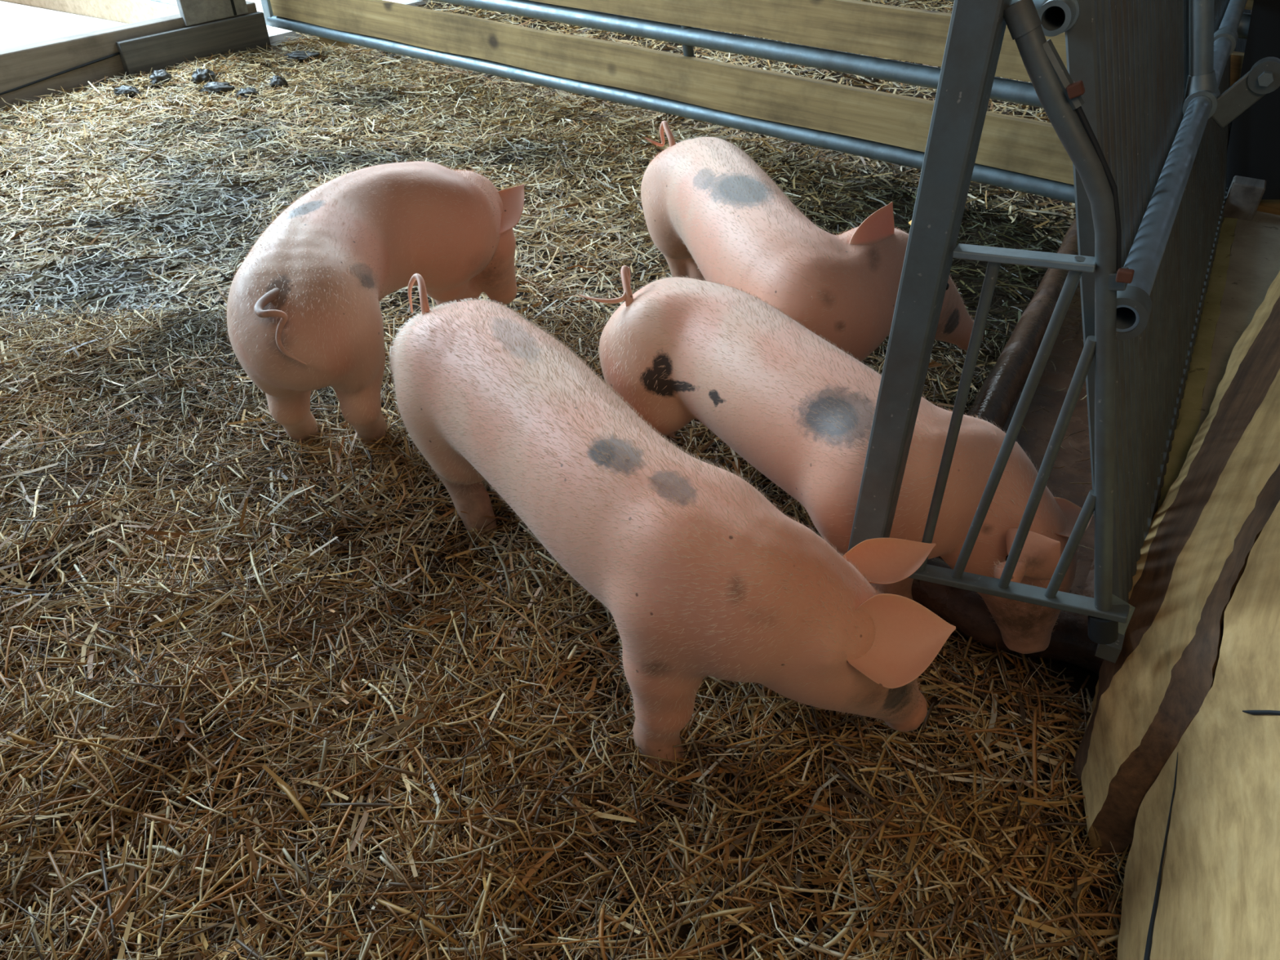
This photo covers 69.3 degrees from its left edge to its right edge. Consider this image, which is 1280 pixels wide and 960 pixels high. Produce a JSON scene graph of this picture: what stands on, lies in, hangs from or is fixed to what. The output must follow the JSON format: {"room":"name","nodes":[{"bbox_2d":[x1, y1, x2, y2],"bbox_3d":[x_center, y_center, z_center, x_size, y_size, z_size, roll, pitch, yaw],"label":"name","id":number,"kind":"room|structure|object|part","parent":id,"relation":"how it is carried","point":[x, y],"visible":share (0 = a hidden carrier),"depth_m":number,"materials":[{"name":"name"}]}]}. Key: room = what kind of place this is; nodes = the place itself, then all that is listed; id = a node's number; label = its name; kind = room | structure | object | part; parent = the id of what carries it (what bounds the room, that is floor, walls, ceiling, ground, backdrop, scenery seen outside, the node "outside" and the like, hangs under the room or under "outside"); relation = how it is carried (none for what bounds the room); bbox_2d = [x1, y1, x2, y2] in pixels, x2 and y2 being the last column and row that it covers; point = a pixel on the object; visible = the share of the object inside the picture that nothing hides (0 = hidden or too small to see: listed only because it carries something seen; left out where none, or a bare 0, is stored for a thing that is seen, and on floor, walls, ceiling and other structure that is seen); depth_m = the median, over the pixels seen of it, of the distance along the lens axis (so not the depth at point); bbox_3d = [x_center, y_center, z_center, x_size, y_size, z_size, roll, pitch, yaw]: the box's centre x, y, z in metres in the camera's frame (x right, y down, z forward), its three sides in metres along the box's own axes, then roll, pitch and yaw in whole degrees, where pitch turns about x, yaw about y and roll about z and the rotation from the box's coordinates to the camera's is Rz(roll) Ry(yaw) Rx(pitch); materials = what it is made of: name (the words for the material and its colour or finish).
{"room":"pig pen","nodes":[
{"label":"pig pen","id":0,"kind":"room"},
{"bbox_2d":[0,0,1252,959],"bbox_3d":[-1.000,-2.319,5.168,12.000,0.119,13.000,0,38,0],"label":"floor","id":1,"kind":"structure","parent":0,"point":[1079,674],"depth_m":2.39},
{"bbox_2d":[0,0,262,110],"bbox_3d":[-3.078,-1.939,4.500,0.115,0.255,2.889,23,44,27],"label":"timber beam","id":2,"kind":"structure","parent":1,"relation":"on","point":[27,71],"depth_m":4.66,"materials":[{"name":"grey wood"}]},
{"bbox_2d":[176,0,248,26],"bbox_3d":[-2.368,-2.938,4.906,0.052,0.910,0.400,23,44,27],"label":"wooden post","id":3,"kind":"object","parent":2,"relation":"on","point":[193,12],"visible":1,"depth_m":5.12,"materials":[{"name":"grey wood"}]},
{"bbox_2d":[115,11,271,80],"bbox_3d":[-2.451,-2.415,5.137,0.044,0.190,0.892,23,44,27],"label":"board","id":4,"kind":"object","parent":1,"relation":"on","point":[162,50],"visible":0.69,"depth_m":5.09,"materials":[{"name":"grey wood"}]},
{"bbox_2d":[319,36,354,51],"bbox_3d":[-1.778,-2.570,5.433,0.190,0.110,0.100,24,44,28],"label":"wood block","id":5,"kind":"object","parent":1,"relation":"on","point":[338,43],"visible":0.07,"depth_m":5.39,"materials":[{"name":"brown wood"}]},
{"bbox_2d":[0,295,1015,613],"bbox_3d":[-0.776,-0.131,2.341,4.009,0.175,1.329,0,38,0],"label":"bedding","id":6,"kind":"object","parent":1,"relation":"on","point":[121,323],"visible":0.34,"depth_m":2.20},
{"bbox_2d":[223,160,524,445],"bbox_3d":[-0.658,-0.454,2.330,0.433,0.570,0.995,14,40,17],"label":"pig","id":7,"kind":"object","parent":6,"relation":"on","point":[304,312],"visible":0.94,"depth_m":2.11},
{"bbox_2d":[579,265,1093,653],"bbox_3d":[0.308,-0.040,1.840,0.373,0.520,1.094,-30,47,-33],"label":"pig","id":8,"kind":"object","parent":6,"relation":"on","point":[797,407],"visible":0.81,"depth_m":1.64},
{"bbox_2d":[0,33,1075,336],"bbox_3d":[-1.124,-1.024,3.489,4.792,0.143,3.417,24,44,28],"label":"bedding","id":9,"kind":"object","parent":1,"relation":"on","point":[232,100],"visible":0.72,"depth_m":3.79,"materials":[{"name":"beige plant"}]},
{"bbox_2d":[113,84,140,97],"bbox_3d":[-2.555,-1.931,4.602,0.138,0.058,0.090,0,38,0],"label":"lump","id":10,"kind":"object","parent":9,"relation":"on","point":[123,89],"visible":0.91,"depth_m":4.58,"materials":[{"name":"grey stone"}]},
{"bbox_2d":[149,69,173,88],"bbox_3d":[-2.463,-2.061,4.762,0.116,0.089,0.116,0,38,0],"label":"lump","id":11,"kind":"object","parent":9,"relation":"on","point":[157,76],"visible":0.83,"depth_m":4.73,"materials":[{"name":"grey stone"}]},
{"bbox_2d":[191,68,216,85],"bbox_3d":[-2.262,-2.086,4.797,0.128,0.093,0.120,0,38,0],"label":"lump","id":12,"kind":"object","parent":9,"relation":"on","point":[200,75],"visible":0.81,"depth_m":4.76,"materials":[{"name":"grey stone"}]},
{"bbox_2d":[200,81,235,95],"bbox_3d":[-2.138,-1.978,4.683,0.178,0.070,0.109,0,38,0],"label":"lump","id":13,"kind":"object","parent":9,"relation":"on","point":[215,86],"visible":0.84,"depth_m":4.65,"materials":[{"name":"grey stone"}]},
{"bbox_2d":[235,86,259,100],"bbox_3d":[-1.957,-1.920,4.609,0.112,0.057,0.099,-30,47,-32],"label":"lump","id":14,"kind":"object","parent":9,"relation":"on","point":[248,91],"visible":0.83,"depth_m":4.58,"materials":[{"name":"grey stone"}]},
{"bbox_2d":[269,75,287,91],"bbox_3d":[-1.865,-2.043,4.773,0.095,0.081,0.089,0,38,0],"label":"lump","id":15,"kind":"object","parent":9,"relation":"on","point":[276,80],"visible":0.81,"depth_m":4.75,"materials":[{"name":"grey stone"}]},
{"bbox_2d":[283,50,319,60],"bbox_3d":[-1.896,-2.383,5.199,0.210,0.044,0.111,0,38,0],"label":"lump","id":16,"kind":"object","parent":9,"relation":"on","point":[300,55],"visible":0.99,"depth_m":5.17,"materials":[{"name":"grey stone"}]},
{"bbox_2d":[640,120,982,361],"bbox_3d":[0.300,-0.519,2.401,1.040,0.586,0.752,25,44,28],"label":"pig","id":17,"kind":"object","parent":9,"relation":"on","point":[710,209],"visible":0.73,"depth_m":2.07},
{"bbox_2d":[0,333,1132,959],"bbox_3d":[-0.774,0.223,1.864,3.621,0.196,2.091,0,38,0],"label":"bedding","id":18,"kind":"object","parent":1,"relation":"on","point":[1001,855],"visible":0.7,"depth_m":1.50,"materials":[{"name":"beige plant"}]},
{"bbox_2d":[387,273,955,773],"bbox_3d":[-0.076,0.079,1.648,1.246,0.571,0.447,28,46,31],"label":"pig","id":19,"kind":"object","parent":18,"relation":"on","point":[698,574],"visible":1,"depth_m":1.35},
{"bbox_2d":[265,0,1075,244],"bbox_3d":[1.742,-3.548,6.690,4.795,0.213,7.447,24,44,27],"label":"straw","id":20,"kind":"object","parent":1,"relation":"on","point":[1017,107],"visible":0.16,"depth_m":4.59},
{"bbox_2d":[260,0,1279,215],"bbox_3d":[0.076,-2.048,3.905,5.669,0.948,0.091,24,44,28],"label":"gate","id":21,"kind":"object","parent":1,"relation":"on","point":[1021,154],"visible":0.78,"depth_m":3.78,"materials":[{"name":"wood"}]},
{"bbox_2d":[1226,0,1279,199],"bbox_3d":[2.122,-1.078,2.663,0.820,0.663,0.030,20,42,23],"label":"panel","id":22,"kind":"object","parent":21,"relation":"attached to","point":[1253,151],"visible":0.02,"depth_m":2.82,"materials":[{"name":"black rubber"}]},
{"bbox_2d":[911,217,1103,675],"bbox_3d":[1.487,-0.619,2.790,0.538,0.265,3.244,20,42,23],"label":"trough","id":23,"kind":"object","parent":1,"relation":"on","point":[997,398],"visible":0.27,"depth_m":2.29,"materials":[{"name":"grey metal"}]},
{"bbox_2d":[1008,280,1094,591],"bbox_3d":[1.139,-0.220,2.438,0.378,0.025,1.717,20,42,23],"label":"litter","id":24,"kind":"object","parent":23,"relation":"in","point":[1079,281],"visible":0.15,"depth_m":2.38,"materials":[{"name":"plant"}]},
{"bbox_2d":[1037,0,1279,662],"bbox_3d":[1.416,-1.123,2.374,0.491,1.521,3.545,20,42,23],"label":"panel","id":25,"kind":"object","parent":1,"relation":"on","point":[1160,104],"visible":0.8,"depth_m":1.50,"materials":[{"name":"wood"}]},
{"bbox_2d":[847,0,1135,644],"bbox_3d":[0.526,-0.148,1.185,0.416,0.876,0.052,20,42,23],"label":"frame","id":26,"kind":"object","parent":25,"relation":"attached to","point":[976,29],"visible":0.98,"depth_m":1.17,"materials":[{"name":"metal"}]},
{"bbox_3d":[0.443,-0.068,1.309,0.020,0.534,0.015,20,42,23],"label":"rod","id":27,"kind":"part","parent":26,"relation":"part of","materials":[{"name":"metal"}]},
{"bbox_3d":[0.508,-0.055,1.271,0.050,0.541,0.015,20,42,23],"label":"rod","id":28,"kind":"part","parent":26,"relation":"part of","materials":[{"name":"metal"}]},
{"bbox_3d":[0.555,-0.005,1.275,0.023,0.433,0.015,20,42,23],"label":"rod","id":29,"kind":"part","parent":26,"relation":"part of","materials":[{"name":"metal"}]},
{"bbox_3d":[0.611,0.097,1.313,0.022,0.205,0.015,20,42,23],"label":"rod","id":30,"kind":"part","parent":26,"relation":"part of","materials":[{"name":"metal"}]},
{"bbox_3d":[0.521,-0.324,1.051,0.101,0.183,0.007,20,42,23],"label":"guide rod","id":31,"kind":"part","parent":26,"relation":"part of","materials":[{"name":"grey metal"}]},
{"bbox_3d":[0.692,0.196,1.345,0.054,0.092,0.013,4,38,5],"label":"foot plate","id":32,"kind":"part","parent":26,"relation":"part of","materials":[{"name":"metal"}]},
{"bbox_3d":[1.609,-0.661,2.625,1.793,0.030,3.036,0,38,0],"label":"rail","id":33,"kind":"part","parent":25,"relation":"part of","materials":[{"name":"metal"}]},
{"bbox_2d":[1184,70,1217,98],"bbox_3d":[1.093,-0.767,1.796,0.059,0.054,0.056,0,38,0],"label":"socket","id":34,"kind":"object","parent":25,"relation":"attached to","point":[1200,83],"depth_m":1.78,"materials":[{"name":"metal"}]},
{"bbox_3d":[1.146,-0.732,1.772,0.105,0.114,0.018,8,39,10],"label":"bracket plate","id":35,"kind":"part","parent":25,"relation":"part of","materials":[{"name":"metal"}]},
{"bbox_2d":[1070,271,1279,795],"bbox_3d":[1.647,-0.347,2.377,0.172,0.361,3.051,26,45,29],"label":"board","id":36,"kind":"object","parent":1,"relation":"on","point":[1253,365],"visible":0.7,"depth_m":1.71,"materials":[{"name":"brown wood"}]},
{"bbox_2d":[1080,368,1279,862],"bbox_3d":[1.353,-0.054,1.929,0.175,0.430,2.051,28,46,31],"label":"board","id":37,"kind":"object","parent":1,"relation":"on","point":[1148,705],"visible":0.88,"depth_m":1.39,"materials":[{"name":"beige wood"}]},
{"bbox_2d":[1116,500,1279,959],"bbox_3d":[0.971,0.302,1.320,0.317,0.642,1.730,29,47,32],"label":"board","id":38,"kind":"object","parent":1,"relation":"on","point":[1202,877],"visible":1,"depth_m":1.17,"materials":[{"name":"beige wood"}]},
{"bbox_2d":[1157,210,1279,509],"bbox_3d":[1.728,-0.125,2.213,0.861,0.275,1.970,20,42,23],"label":"wooden board","id":39,"kind":"object","parent":1,"relation":"on","point":[1246,261],"visible":0.28,"depth_m":2.40,"materials":[{"name":"brown wood"}]},
{"bbox_2d":[1223,175,1266,221],"bbox_3d":[1.869,-0.872,2.870,0.090,0.110,0.080,20,42,23],"label":"concrete block","id":40,"kind":"object","parent":39,"relation":"on","point":[1244,195],"visible":0.81,"depth_m":2.84,"materials":[{"name":"grey concrete"}]},
{"label":"outside","id":41,"kind":"structure","parent":0,"visible":0},
{"bbox_2d":[0,0,436,49],"bbox_3d":[-6.736,-5.013,8.703,11.970,0.185,16.528,23,44,27],"label":"ground","id":42,"kind":"structure","parent":41,"point":[20,24],"depth_m":5.76,"materials":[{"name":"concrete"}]},
{"bbox_2d":[0,0,179,23],"bbox_3d":[-3.593,-3.064,5.952,2.324,0.160,0.050,20,42,24],"label":"plank","id":43,"kind":"object","parent":42,"relation":"on","point":[127,11],"visible":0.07,"depth_m":5.80,"materials":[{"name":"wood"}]},
{"bbox_2d":[149,0,177,6],"bbox_3d":[-3.398,-3.060,5.947,1.891,0.200,0.061,24,44,28],"label":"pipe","id":44,"kind":"object","parent":42,"relation":"on","point":[168,2],"visible":0.02,"depth_m":5.56,"materials":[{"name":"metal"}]}
]}

